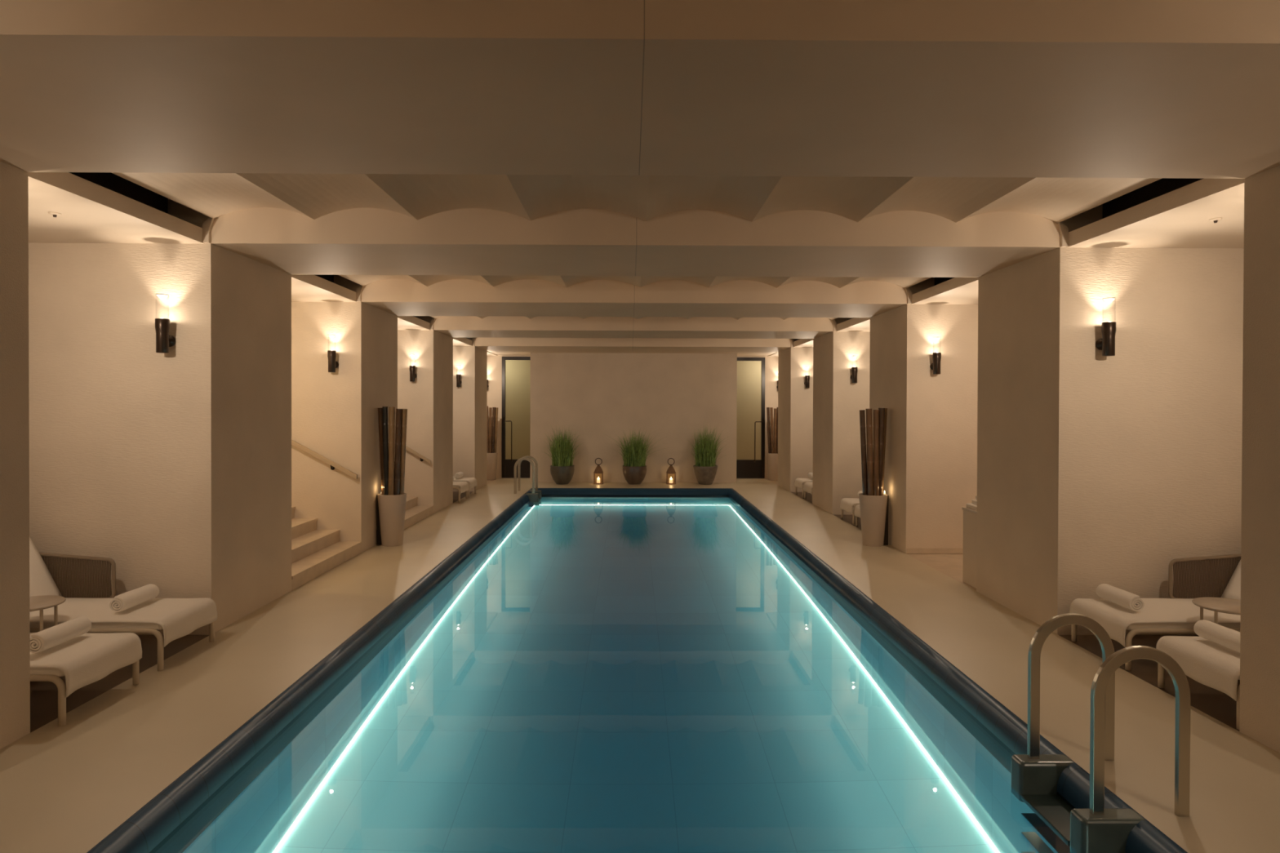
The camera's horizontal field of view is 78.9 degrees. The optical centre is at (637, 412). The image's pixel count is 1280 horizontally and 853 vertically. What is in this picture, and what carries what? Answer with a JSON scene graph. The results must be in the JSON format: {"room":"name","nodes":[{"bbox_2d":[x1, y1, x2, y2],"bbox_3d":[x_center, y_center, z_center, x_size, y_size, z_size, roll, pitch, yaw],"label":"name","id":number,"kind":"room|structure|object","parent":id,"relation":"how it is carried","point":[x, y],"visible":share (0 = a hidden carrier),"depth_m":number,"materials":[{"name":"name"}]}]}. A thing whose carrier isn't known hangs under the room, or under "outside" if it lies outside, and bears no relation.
{"room":"indoor swimming pool","nodes":[
{"label":"indoor swimming pool","id":0,"kind":"room"},
{"bbox_2d":[0,161,30,749],"bbox_3d":[-4.906,0.039,3.507,3.053,3.700,1.612,0,0,-1],"label":"wall","id":1,"kind":"structure","parent":0,"point":[15,627],"depth_m":4.22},
{"bbox_2d":[27,172,204,244],"bbox_3d":[-4.893,-1.403,5.241,2.903,0.116,1.878,0,0,-1],"label":"ceiling","id":2,"kind":"structure","parent":0,"point":[91,212],"depth_m":5.41,"materials":[{"name":"paint"}]},
{"bbox_2d":[69,172,168,213],"bbox_3d":[-3.556,-1.640,5.251,0.389,0.364,1.878,0,0,-1],"label":"trim","id":3,"kind":"structure","parent":2,"relation":"attached to","point":[109,180],"depth_m":5.69,"materials":[{"name":"grey"}]},
{"bbox_2d":[202,217,214,243],"bbox_3d":[-3.411,-1.463,6.188,0.081,0.221,0.050,0,0,-1],"label":"trim","id":4,"kind":"structure","parent":2,"relation":"attached to","point":[207,224],"depth_m":6.16,"materials":[{"name":"paint"}]},
{"bbox_2d":[28,198,291,635],"bbox_3d":[-4.937,0.011,6.927,3.053,3.700,1.472,0,0,-1],"label":"wall","id":5,"kind":"structure","parent":0,"point":[174,468],"depth_m":6.20,"materials":[{"name":"paint"}]},
{"bbox_2d":[155,293,175,353],"bbox_3d":[-3.726,-0.703,6.121,0.100,0.462,0.150,0,0,-1],"label":"wall sconce","id":6,"kind":"object","parent":5,"relation":"attached to","point":[163,340],"visible":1,"depth_m":6.06,"materials":[{"name":"black"}]},
{"bbox_2d":[291,274,356,302],"bbox_3d":[-4.924,-1.431,8.645,2.903,0.116,1.987,0,0,-1],"label":"ceiling","id":7,"kind":"structure","parent":0,"point":[304,287],"depth_m":8.88,"materials":[{"name":"paint"}]},
{"bbox_2d":[291,275,397,552],"bbox_3d":[-4.968,-0.017,10.402,3.053,3.700,1.506,0,0,-1],"label":"wall","id":8,"kind":"structure","parent":0,"point":[335,415],"depth_m":9.66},
{"bbox_2d":[291,439,357,479],"bbox_3d":[-4.295,0.341,9.616,1.662,0.940,0.086,0,0,-1],"label":"handrail","id":9,"kind":"object","parent":8,"relation":"attached to","point":[333,464],"visible":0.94,"depth_m":9.58,"materials":[{"name":"beige wood"}]},
{"bbox_2d":[327,334,338,372],"bbox_3d":[-3.757,-0.731,9.580,0.100,0.462,0.150,0,0,-1],"label":"wall sconce","id":10,"kind":"object","parent":8,"relation":"attached to","point":[333,364],"visible":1,"depth_m":9.52,"materials":[{"name":"black"}]},
{"bbox_2d":[397,315,430,329],"bbox_3d":[-4.955,-1.459,12.159,2.903,0.116,2.030,0,0,-1],"label":"ceiling","id":11,"kind":"structure","parent":0,"point":[404,322],"depth_m":12.43,"materials":[{"name":"paint"}]},
{"bbox_2d":[397,315,453,513],"bbox_3d":[-5.000,-0.046,13.911,3.053,3.700,1.452,0,0,-1],"label":"wall","id":12,"kind":"structure","parent":0,"point":[428,400],"depth_m":13.20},
{"bbox_2d":[409,354,417,382],"bbox_3d":[-3.789,-0.760,13.115,0.100,0.462,0.150,0,0,-1],"label":"wall sconce","id":13,"kind":"object","parent":12,"relation":"attached to","point":[413,375],"visible":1,"depth_m":13.06,"materials":[{"name":"black"}]},
{"bbox_2d":[453,337,471,346],"bbox_3d":[-4.987,-1.488,15.654,2.903,0.116,2.056,0,0,-1],"label":"ceiling","id":14,"kind":"structure","parent":0,"point":[456,341],"depth_m":16.01,"materials":[{"name":"paint"}]},
{"bbox_2d":[453,337,487,491],"bbox_3d":[-5.032,-0.074,17.407,3.053,3.700,1.428,0,0,-1],"label":"wall","id":15,"kind":"structure","parent":0,"point":[469,399],"depth_m":16.71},
{"bbox_2d":[550,465,574,484],"bbox_3d":[-1.781,1.459,18.397,0.576,0.435,0.576,0,0,-1],"label":"pot","id":16,"kind":"object","parent":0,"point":[561,474],"depth_m":18.18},
{"bbox_2d":[487,355,777,478],"bbox_3d":[-0.132,-0.082,19.975,12.700,3.700,0.150,0,0,-1],"label":"wall","id":17,"kind":"structure","parent":0,"point":[494,362],"depth_m":19.88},
{"bbox_2d":[502,356,530,477],"bbox_3d":[-2.974,0.110,19.851,0.985,3.093,0.148,0,0,-1],"label":"door","id":18,"kind":"structure","parent":17,"relation":"in","point":[508,465],"depth_m":19.85,"materials":[{"name":"black"}]},
{"bbox_2d":[736,357,764,478],"bbox_3d":[2.764,0.125,19.904,0.990,3.093,0.148,0,0,-1],"label":"door","id":19,"kind":"structure","parent":17,"relation":"in","point":[745,468],"depth_m":19.91,"materials":[{"name":"black"}]},
{"bbox_2d":[488,351,777,356],"bbox_3d":[-0.116,-1.636,19.015,6.800,0.376,1.744,0,0,-1],"label":"ceiling","id":20,"kind":"structure","parent":0,"point":[498,353],"depth_m":18.57,"materials":[{"name":"paint"}]},
{"bbox_2d":[529,352,737,482],"bbox_3d":[-0.101,0.132,19.334,4.986,3.184,1.125,0,0,-1],"label":"wall","id":21,"kind":"structure","parent":0,"point":[595,397],"depth_m":18.77,"materials":[{"name":"paint"}]},
{"bbox_2d":[505,360,761,459],"bbox_3d":[-0.147,-0.146,21.699,12.700,3.800,0.200,0,0,-1],"label":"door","id":22,"kind":"structure","parent":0,"point":[517,372],"depth_m":21.58,"materials":[{"name":"paint"}]},
{"bbox_2d":[622,465,646,484],"bbox_3d":[-0.071,1.464,18.413,0.576,0.435,0.576,0,0,-1],"label":"pot","id":23,"kind":"object","parent":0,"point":[633,474],"depth_m":18.20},
{"bbox_2d":[111,172,1162,319],"bbox_3d":[-0.010,-1.700,7.715,6.748,0.305,20.856,0,0,-1],"label":"ceiling","id":24,"kind":"structure","parent":0,"point":[417,197],"depth_m":5.70,"materials":[{"name":"paint"}]},
{"bbox_2d":[475,337,791,351],"bbox_3d":[-0.101,-1.623,17.439,6.800,0.376,1.428,0,0,-1],"label":"beam","id":25,"kind":"structure","parent":24,"relation":"attached to","point":[674,344],"depth_m":16.74,"materials":[{"name":"paint"}]},
{"bbox_2d":[433,315,833,338],"bbox_3d":[-0.070,-1.595,13.944,6.800,0.376,1.452,0,0,-1],"label":"beam","id":26,"kind":"structure","parent":24,"relation":"attached to","point":[457,326],"depth_m":13.24,"materials":[{"name":"paint"}]},
{"bbox_2d":[360,278,906,317],"bbox_3d":[-0.038,-1.566,10.435,6.800,0.376,1.506,0,0,-1],"label":"beam","id":27,"kind":"structure","parent":24,"relation":"attached to","point":[398,297],"depth_m":9.70,"materials":[{"name":"paint"}]},
{"bbox_2d":[210,207,1060,277],"bbox_3d":[-0.006,-1.538,6.959,6.800,0.376,1.472,0,0,-1],"label":"beam","id":28,"kind":"structure","parent":24,"relation":"attached to","point":[353,241],"depth_m":6.25,"materials":[{"name":"paint"}]},
{"bbox_2d":[0,0,1279,178],"bbox_3d":[0.025,-1.510,3.539,6.800,0.376,1.612,0,0,-1],"label":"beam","id":29,"kind":"structure","parent":24,"relation":"attached to","point":[893,88],"depth_m":3.11,"materials":[{"name":"paint"}]},
{"bbox_2d":[0,477,1279,852],"bbox_3d":[-0.041,1.814,9.465,12.700,0.120,24.300,0,0,-1],"label":"floor","id":30,"kind":"structure","parent":0,"point":[65,788],"depth_m":4.97,"materials":[{"name":"stone"}]},
{"bbox_2d":[29,595,66,631],"bbox_3d":[-4.112,1.527,5.231,0.430,0.500,0.430,0,0,-1],"label":"side table","id":31,"kind":"object","parent":30,"relation":"on","point":[39,603],"visible":0.41,"depth_m":5.26,"materials":[{"name":"wood"}]},
{"bbox_2d":[30,638,139,726],"bbox_3d":[-4.269,1.315,4.763,1.994,0.931,0.702,0,0,-1],"label":"sun lounger","id":32,"kind":"object","parent":30,"relation":"on","point":[52,675],"visible":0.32,"depth_m":4.44,"materials":[{"name":"beige"}]},
{"bbox_2d":[30,632,142,697],"bbox_3d":[-3.825,1.527,4.768,1.155,0.182,0.676,0,0,-1],"label":"cushion","id":33,"kind":"object","parent":32,"relation":"on","point":[80,669],"visible":0.77,"depth_m":4.73,"materials":[{"name":"white fabric"}]},
{"bbox_2d":[30,616,91,653],"bbox_3d":[-3.568,1.366,4.804,0.114,0.115,0.410,0,0,-1],"label":"rolled towel","id":34,"kind":"object","parent":33,"relation":"on","point":[49,637],"visible":0.97,"depth_m":4.74,"materials":[{"name":"white fabric"}]},
{"bbox_2d":[29,552,214,671],"bbox_3d":[-4.277,1.308,5.693,1.994,0.931,0.702,0,0,-1],"label":"sun lounger","id":35,"kind":"object","parent":30,"relation":"on","point":[83,577],"visible":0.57,"depth_m":6.03,"materials":[{"name":"white"}]},
{"bbox_2d":[29,537,62,596],"bbox_3d":[-4.620,1.091,5.677,0.426,0.687,0.630,0,0,-1],"label":"cushion","id":36,"kind":"object","parent":35,"relation":"on","point":[42,583],"visible":0.27,"depth_m":5.91,"materials":[{"name":"white fabric"}]},
{"bbox_2d":[29,597,217,647],"bbox_3d":[-3.833,1.520,5.698,1.155,0.182,0.676,0,0,-1],"label":"cushion","id":37,"kind":"object","parent":35,"relation":"on","point":[164,612],"visible":0.86,"depth_m":5.62,"materials":[{"name":"white fabric"}]},
{"bbox_2d":[109,583,159,612],"bbox_3d":[-3.696,1.358,5.723,0.114,0.115,0.410,0,0,-1],"label":"rolled towel","id":38,"kind":"object","parent":37,"relation":"on","point":[129,599],"visible":1,"depth_m":5.64,"materials":[{"name":"white fabric"}]},
{"bbox_2d":[376,493,406,546],"bbox_3d":[-3.245,1.402,10.263,0.380,0.674,0.368,0,0,-1],"label":"planter","id":39,"kind":"object","parent":30,"relation":"on","point":[390,509],"visible":0.88,"depth_m":10.14,"materials":[{"name":"beige ceramic"}]},
{"bbox_2d":[377,407,383,495],"bbox_3d":[-3.367,0.518,10.254,0.120,1.177,0.071,0,0,-1],"label":"bamboo pole","id":40,"kind":"object","parent":39,"relation":"in","point":[380,410],"visible":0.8,"depth_m":10.22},
{"bbox_2d":[382,406,388,495],"bbox_3d":[-3.302,0.511,10.201,0.071,1.193,0.070,-1,0,-1],"label":"bamboo pole","id":41,"kind":"object","parent":39,"relation":"in","point":[385,426],"visible":0.94,"depth_m":10.17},
{"bbox_2d":[388,406,395,495],"bbox_3d":[-3.224,0.514,10.187,0.075,1.187,0.074,0,-1,-1],"label":"bamboo pole","id":42,"kind":"object","parent":39,"relation":"in","point":[392,410],"visible":0.97,"depth_m":10.16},
{"bbox_2d":[394,408,402,494],"bbox_3d":[-3.154,0.526,10.227,0.078,1.163,0.077,2,0,-1],"label":"bamboo pole","id":43,"kind":"object","parent":39,"relation":"in","point":[398,411],"visible":0.96,"depth_m":10.20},
{"bbox_2d":[399,408,407,494],"bbox_3d":[-3.107,0.526,10.289,0.124,1.162,0.077,0,0,11],"label":"bamboo pole","id":44,"kind":"object","parent":39,"relation":"in","point":[404,413],"visible":0.94,"depth_m":10.26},
{"bbox_2d":[453,485,467,502],"bbox_3d":[-4.363,1.231,15.072,1.994,0.931,0.702,0,0,-1],"label":"sun lounger","id":45,"kind":"object","parent":30,"relation":"on","point":[455,487],"visible":0.06,"depth_m":14.74,"materials":[{"name":"white"}]},
{"bbox_2d":[453,481,468,493],"bbox_3d":[-3.919,1.444,15.077,1.155,0.182,0.676,0,0,-1],"label":"cushion","id":46,"kind":"object","parent":45,"relation":"on","point":[464,486],"visible":0.51,"depth_m":15.05,"materials":[{"name":"white fabric"}]},
{"bbox_2d":[453,480,475,497],"bbox_3d":[-4.370,1.224,15.922,1.994,0.931,0.702,0,0,-1],"label":"sun lounger","id":47,"kind":"object","parent":30,"relation":"on","point":[453,481],"visible":0.06,"depth_m":15.60,"materials":[{"name":"white"}]},
{"bbox_2d":[453,477,476,488],"bbox_3d":[-3.926,1.437,15.927,1.155,0.182,0.676,0,0,-1],"label":"cushion","id":48,"kind":"object","parent":47,"relation":"on","point":[473,481],"visible":0.57,"depth_m":15.89,"materials":[{"name":"white fabric"}]},
{"bbox_2d":[487,452,497,479],"bbox_3d":[-3.680,1.326,19.429,0.368,0.674,0.368,0,0,-1],"label":"planter","id":49,"kind":"object","parent":30,"relation":"on","point":[491,457],"visible":0.56,"depth_m":19.29,"materials":[{"name":"beige ceramic"}]},
{"bbox_2d":[488,407,492,453],"bbox_3d":[-3.665,0.449,19.353,0.072,1.167,0.071,0,-1,-1],"label":"bamboo pole","id":50,"kind":"object","parent":49,"relation":"in","point":[490,408],"visible":1,"depth_m":19.32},
{"bbox_2d":[491,407,495,453],"bbox_3d":[-3.595,0.444,19.393,0.082,1.175,0.081,2,0,-1],"label":"bamboo pole","id":51,"kind":"object","parent":49,"relation":"in","point":[493,408],"visible":1,"depth_m":19.36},
{"bbox_2d":[514,457,534,493],"bbox_3d":[-2.372,1.311,16.290,0.434,0.762,0.026,0,0,-1],"label":"grab rail","id":52,"kind":"object","parent":30,"relation":"on","point":[517,461],"visible":1,"depth_m":16.28,"materials":[{"name":"silver metal"}]},
{"bbox_2d":[517,455,537,490],"bbox_3d":[-2.377,1.307,16.840,0.434,0.762,0.026,0,0,-1],"label":"grab rail","id":53,"kind":"object","parent":30,"relation":"on","point":[533,459],"visible":0.84,"depth_m":16.83,"materials":[{"name":"silver metal"}]},
{"bbox_2d":[543,426,584,484],"bbox_3d":[-1.907,0.945,18.336,1.628,1.465,0.728,0,0,-1],"label":"potted grass","id":54,"kind":"object","parent":30,"relation":"on","point":[562,468],"depth_m":18.23,"materials":[{"name":"green plant"}]},
{"bbox_2d":[593,457,603,484],"bbox_3d":[-0.926,1.371,18.424,0.220,0.616,0.220,0,0,-1],"label":"lantern","id":55,"kind":"object","parent":30,"relation":"on","point":[598,469],"visible":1,"depth_m":18.33,"materials":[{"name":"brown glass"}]},
{"bbox_2d":[608,431,670,484],"bbox_3d":[0.028,0.977,18.333,1.764,1.410,0.778,0,0,-1],"label":"potted grass","id":56,"kind":"object","parent":30,"relation":"on","point":[634,468],"depth_m":18.25,"materials":[{"name":"green plant"}]},
{"bbox_2d":[666,457,675,484],"bbox_3d":[0.794,1.375,18.440,0.220,0.616,0.220,0,0,-1],"label":"lantern","id":57,"kind":"object","parent":30,"relation":"on","point":[670,470],"visible":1,"depth_m":18.36,"materials":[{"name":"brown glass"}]},
{"bbox_2d":[682,423,730,484],"bbox_3d":[1.726,0.923,18.345,1.607,1.528,0.809,0,0,12],"label":"potted grass","id":58,"kind":"object","parent":30,"relation":"on","point":[704,468],"depth_m":18.27,"materials":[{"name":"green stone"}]},
{"bbox_2d":[766,453,777,480],"bbox_3d":[3.419,1.345,19.493,0.368,0.674,0.368,0,0,-1],"label":"planter","id":59,"kind":"object","parent":30,"relation":"on","point":[772,459],"visible":0.73,"depth_m":19.36,"materials":[{"name":"beige ceramic"}]},
{"bbox_2d":[766,407,770,453],"bbox_3d":[3.291,0.453,19.485,0.124,1.192,0.074,0,0,-1],"label":"bamboo pole","id":60,"kind":"object","parent":59,"relation":"in","point":[767,408],"visible":1,"depth_m":19.45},
{"bbox_2d":[769,407,773,453],"bbox_3d":[3.356,0.457,19.431,0.071,1.187,0.070,-1,0,-1],"label":"bamboo pole","id":61,"kind":"object","parent":59,"relation":"in","point":[771,408],"visible":1,"depth_m":19.41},
{"bbox_2d":[773,408,776,453],"bbox_3d":[3.435,0.469,19.417,0.073,1.163,0.072,0,-1,-1],"label":"bamboo pole","id":62,"kind":"object","parent":59,"relation":"in","point":[775,409],"visible":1,"depth_m":19.39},
{"bbox_2d":[795,481,813,497],"bbox_3d":[4.313,1.247,16.002,1.994,0.931,0.702,0,0,-1],"label":"sun lounger","id":63,"kind":"object","parent":30,"relation":"on","point":[804,482],"visible":0.05,"depth_m":15.67,"materials":[{"name":"white"}]},
{"bbox_2d":[794,478,813,488],"bbox_3d":[3.868,1.457,15.998,1.155,0.182,0.676,0,0,-1],"label":"cushion","id":64,"kind":"object","parent":63,"relation":"on","point":[798,482],"visible":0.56,"depth_m":15.98,"materials":[{"name":"white fabric"}]},
{"bbox_2d":[840,501,859,524],"bbox_3d":[4.346,1.276,12.452,1.994,0.931,0.702,0,0,-1],"label":"sun lounger","id":65,"kind":"object","parent":30,"relation":"on","point":[855,504],"visible":0.04,"depth_m":12.12,"materials":[{"name":"white"}]},
{"bbox_2d":[840,497,859,514],"bbox_3d":[3.901,1.486,12.448,1.155,0.182,0.676,0,0,-1],"label":"cushion","id":66,"kind":"object","parent":65,"relation":"on","point":[845,504],"visible":0.45,"depth_m":12.43,"materials":[{"name":"white fabric"}]},
{"bbox_2d":[858,493,888,546],"bbox_3d":[3.138,1.418,10.341,0.380,0.674,0.368,0,0,-1],"label":"planter","id":67,"kind":"object","parent":30,"relation":"on","point":[873,509],"visible":0.9,"depth_m":10.21,"materials":[{"name":"beige ceramic"}]},
{"bbox_2d":[859,409,867,495],"bbox_3d":[3.005,0.541,10.332,0.119,1.164,0.070,0,0,-1],"label":"bamboo pole","id":68,"kind":"object","parent":67,"relation":"in","point":[862,412],"visible":0.96,"depth_m":10.30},
{"bbox_2d":[865,408,873,495],"bbox_3d":[3.070,0.533,10.279,0.082,1.181,0.081,-1,0,-1],"label":"bamboo pole","id":69,"kind":"object","parent":67,"relation":"in","point":[868,411],"visible":0.94,"depth_m":10.25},
{"bbox_2d":[873,409,879,495],"bbox_3d":[3.148,0.541,10.265,0.073,1.166,0.072,0,-1,-1],"label":"bamboo pole","id":70,"kind":"object","parent":67,"relation":"in","point":[876,412],"visible":0.99,"depth_m":10.24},
{"bbox_2d":[878,408,884,495],"bbox_3d":[3.218,0.528,10.305,0.084,1.191,0.082,2,0,-1],"label":"bamboo pole","id":71,"kind":"object","parent":67,"relation":"in","point":[882,411],"visible":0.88,"depth_m":10.27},
{"bbox_2d":[882,408,887,495],"bbox_3d":[3.265,0.529,10.367,0.125,1.189,0.077,0,0,11],"label":"bamboo pole","id":72,"kind":"object","parent":67,"relation":"in","point":[886,409],"visible":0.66,"depth_m":10.33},
{"bbox_2d":[961,506,977,588],"bbox_3d":[4.369,1.385,7.981,1.910,0.785,0.430,0,0,-1],"label":"wall","id":73,"kind":"structure","parent":30,"relation":"on","point":[970,516],"depth_m":8.01,"materials":[{"name":"paint"}]},
{"bbox_2d":[961,506,977,514],"bbox_3d":[4.370,1.008,7.979,1.910,0.030,0.430,0,0,-1],"label":"countertop","id":74,"kind":"structure","parent":73,"relation":"on","point":[965,508],"depth_m":8.00,"materials":[{"name":"stone"}]},
{"bbox_2d":[1071,553,1240,671],"bbox_3d":[4.406,1.330,5.772,1.994,0.931,0.702,0,0,-1],"label":"sun lounger","id":75,"kind":"object","parent":30,"relation":"on","point":[1206,566],"visible":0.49,"depth_m":6.11,"materials":[{"name":"white"}]},
{"bbox_2d":[1069,598,1240,646],"bbox_3d":[3.961,1.540,5.769,1.155,0.182,0.676,0,0,-1],"label":"cushion","id":76,"kind":"object","parent":75,"relation":"on","point":[1115,623],"visible":0.65,"depth_m":5.67,"materials":[{"name":"white fabric"}]},
{"bbox_2d":[1095,583,1144,611],"bbox_3d":[3.604,1.377,5.819,0.114,0.115,0.410,0,0,-1],"label":"rolled towel","id":77,"kind":"object","parent":76,"relation":"on","point":[1128,600],"visible":1,"depth_m":5.74,"materials":[{"name":"white fabric"}]},
{"bbox_2d":[1221,560,1240,599],"bbox_3d":[4.750,1.116,5.763,0.426,0.687,0.630,0,0,-1],"label":"cushion","id":78,"kind":"object","parent":75,"relation":"on","point":[1233,589],"visible":0.12,"depth_m":6.03,"materials":[{"name":"white fabric"}]},
{"bbox_2d":[1157,641,1239,729],"bbox_3d":[4.415,1.339,4.772,1.994,0.931,0.702,0,0,-1],"label":"sun lounger","id":79,"kind":"object","parent":30,"relation":"on","point":[1161,670],"visible":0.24,"depth_m":5.08,"materials":[{"name":"beige"}]},
{"bbox_2d":[1155,635,1239,701],"bbox_3d":[3.970,1.548,4.769,1.155,0.182,0.676,0,0,-1],"label":"cushion","id":80,"kind":"object","parent":79,"relation":"on","point":[1221,673],"visible":0.65,"depth_m":4.73,"materials":[{"name":"white fabric"}]},
{"bbox_2d":[1193,619,1239,653],"bbox_3d":[3.634,1.385,4.800,0.114,0.115,0.410,0,0,-1],"label":"rolled towel","id":81,"kind":"object","parent":80,"relation":"on","point":[1224,636],"visible":0.65,"depth_m":4.81,"materials":[{"name":"white fabric"}]},
{"bbox_2d":[1191,597,1240,623],"bbox_3d":[4.018,1.549,5.269,0.430,0.500,0.430,0,0,-1],"label":"side table","id":82,"kind":"object","parent":30,"relation":"on","point":[1228,606],"visible":0.38,"depth_m":5.27,"materials":[{"name":"beige"}]},
{"bbox_2d":[693,465,717,484],"bbox_3d":[1.609,1.467,18.428,0.584,0.438,0.584,0,0,-1],"label":"pot","id":83,"kind":"object","parent":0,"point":[704,474],"depth_m":18.23,"materials":[{"name":"grey stone"}]},
{"bbox_2d":[777,338,813,492],"bbox_3d":[4.818,-0.048,17.497,3.047,3.700,1.428,0,0,-1],"label":"wall","id":84,"kind":"structure","parent":0,"point":[795,401],"depth_m":16.78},
{"bbox_2d":[793,338,813,347],"bbox_3d":[4.812,-1.462,15.743,2.897,0.116,2.056,0,0,-1],"label":"ceiling","id":85,"kind":"structure","parent":0,"point":[802,343],"depth_m":16.09,"materials":[{"name":"paint"}]},
{"bbox_2d":[812,317,870,515],"bbox_3d":[4.849,-0.020,14.001,3.047,3.700,1.452,0,0,-1],"label":"wall","id":86,"kind":"structure","parent":0,"point":[837,402],"depth_m":13.27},
{"bbox_2d":[849,355,857,382],"bbox_3d":[3.672,-0.740,13.183,0.100,0.462,0.150,0,0,-1],"label":"wall sconce","id":87,"kind":"object","parent":86,"relation":"attached to","point":[854,370],"visible":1,"depth_m":13.12,"materials":[{"name":"black"}]},
{"bbox_2d":[836,317,870,331],"bbox_3d":[4.844,-1.434,12.248,2.897,0.116,2.030,0,0,-1],"label":"ceiling","id":88,"kind":"structure","parent":0,"point":[855,324],"depth_m":12.47,"materials":[{"name":"paint"}]},
{"bbox_2d":[869,277,977,554],"bbox_3d":[4.881,0.009,10.492,3.047,3.700,1.506,0,0,-1],"label":"wall","id":89,"kind":"structure","parent":0,"point":[931,468],"depth_m":9.73,"materials":[{"name":"paint"}]},
{"bbox_2d":[906,547,963,553],"bbox_3d":[4.838,1.730,9.747,2.937,0.070,0.012,0,0,-1],"label":"baseboard","id":90,"kind":"structure","parent":89,"relation":"attached to","point":[909,550],"depth_m":9.73,"materials":[{"name":"stone"}]},
{"bbox_2d":[929,337,941,374],"bbox_3d":[3.704,-0.712,9.648,0.100,0.462,0.150,0,0,-1],"label":"wall sconce","id":91,"kind":"object","parent":89,"relation":"attached to","point":[936,357],"visible":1,"depth_m":9.59,"materials":[{"name":"black"}]},
{"bbox_2d":[911,277,977,304],"bbox_3d":[4.876,-1.405,8.734,2.897,0.116,1.987,0,0,-1],"label":"ceiling","id":92,"kind":"structure","parent":0,"point":[956,291],"depth_m":8.98,"materials":[{"name":"paint"}]},
{"bbox_2d":[976,204,1244,635],"bbox_3d":[4.913,0.037,7.016,3.047,3.700,1.472,0,0,-1],"label":"wall","id":93,"kind":"structure","parent":0,"point":[1094,469],"depth_m":6.28,"materials":[{"name":"paint"}]},
{"bbox_2d":[1095,297,1115,356],"bbox_3d":[3.736,-0.683,6.189,0.100,0.462,0.150,0,0,-1],"label":"wall sconce","id":94,"kind":"object","parent":93,"relation":"attached to","point":[1107,344],"visible":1,"depth_m":6.13,"materials":[{"name":"black"}]},
{"bbox_2d":[1066,178,1244,248],"bbox_3d":[4.907,-1.377,5.330,2.897,0.116,1.878,0,0,-1],"label":"ceiling","id":95,"kind":"structure","parent":0,"point":[1179,218],"depth_m":5.47,"materials":[{"name":"paint"}]},
{"bbox_2d":[1057,221,1068,247],"bbox_3d":[3.415,-1.445,6.250,0.075,0.221,0.050,0,0,-1],"label":"trim","id":96,"kind":"structure","parent":95,"relation":"attached to","point":[1063,228],"depth_m":6.22,"materials":[{"name":"paint"}]},
{"bbox_2d":[1102,177,1202,218],"bbox_3d":[3.578,-1.621,5.316,0.383,0.364,1.878,0,0,-1],"label":"vent","id":97,"kind":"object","parent":95,"relation":"attached to","point":[1162,186],"depth_m":5.75,"materials":[{"name":"grey"}]},
{"bbox_2d":[1239,165,1279,752],"bbox_3d":[4.944,0.065,3.597,3.047,3.700,1.612,0,0,-1],"label":"wall","id":98,"kind":"structure","parent":0,"point":[1260,628],"depth_m":4.25,"materials":[{"name":"paint"}]},
{"bbox_3d":[-4.907,1.809,8.671,2.953,0.116,1.987,0,0,-1],"label":"floor","id":99,"kind":"structure","parent":0,"visible":0},
{"bbox_2d":[291,506,362,591],"bbox_3d":[-4.900,1.192,8.666,2.965,1.210,1.987,0,0,-1],"label":"stairs","id":100,"kind":"structure","parent":99,"relation":"on","point":[314,552],"depth_m":8.93,"materials":[{"name":"stone"}]},
{"bbox_3d":[-4.939,1.781,12.186,2.953,0.116,2.030,0,0,-1],"label":"floor","id":101,"kind":"structure","parent":0,"visible":0},
{"bbox_2d":[404,497,434,529],"bbox_3d":[-4.932,1.164,12.181,2.965,1.210,2.030,0,0,-1],"label":"stairs","id":102,"kind":"structure","parent":101,"relation":"on","point":[414,513],"depth_m":12.61,"materials":[{"name":"stone"}]},
{"bbox_3d":[-0.034,2.727,7.902,4.650,1.680,19.260,0,0,-1],"label":"basin","id":103,"kind":"object","parent":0,"visible":0},
{"bbox_2d":[524,490,542,502],"bbox_3d":[-2.229,2.186,16.574,0.295,1.008,0.670,0,0,-1],"label":"steps","id":104,"kind":"structure","parent":103,"relation":"attached to","point":[535,497],"depth_m":16.24,"materials":[{"name":"black metal"}]},
{"bbox_2d":[86,488,1187,852],"bbox_3d":[-0.037,1.979,7.881,4.520,0.435,19.130,0,0,-1],"label":"pool coping","id":105,"kind":"object","parent":103,"relation":"on","point":[147,830],"visible":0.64,"depth_m":5.01,"materials":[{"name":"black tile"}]},
{"bbox_2d":[1010,754,1145,852],"bbox_3d":[2.112,2.302,3.773,0.295,1.008,0.670,0,0,-1],"label":"steps","id":106,"kind":"structure","parent":103,"relation":"attached to","point":[1036,780],"depth_m":3.72,"materials":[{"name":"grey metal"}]},
{"bbox_2d":[1026,613,1115,760],"bbox_3d":[2.255,1.423,4.042,0.444,0.762,0.026,0,0,-1],"label":"grab rail","id":107,"kind":"object","parent":106,"relation":"on","point":[1038,639],"visible":0.88,"depth_m":4.03,"materials":[{"name":"silver metal"}]},
{"bbox_2d":[1089,645,1190,816],"bbox_3d":[2.257,1.427,3.492,0.439,0.762,0.026,0,0,-1],"label":"grab rail","id":108,"kind":"object","parent":106,"relation":"on","point":[1105,671],"visible":1,"depth_m":3.48,"materials":[{"name":"silver metal"}]},
{"bbox_3d":[-0.036,3.492,7.909,4.350,0.150,18.960,0,0,-1],"label":"basin","id":109,"kind":"object","parent":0,"visible":0},
{"bbox_2d":[155,495,1077,852],"bbox_3d":[-0.034,2.682,7.902,4.370,1.510,18.980,0,0,-1],"label":"pool water","id":110,"kind":"object","parent":109,"relation":"on","point":[602,674],"visible":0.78,"depth_m":4.87,"materials":[{"name":"liquid"}]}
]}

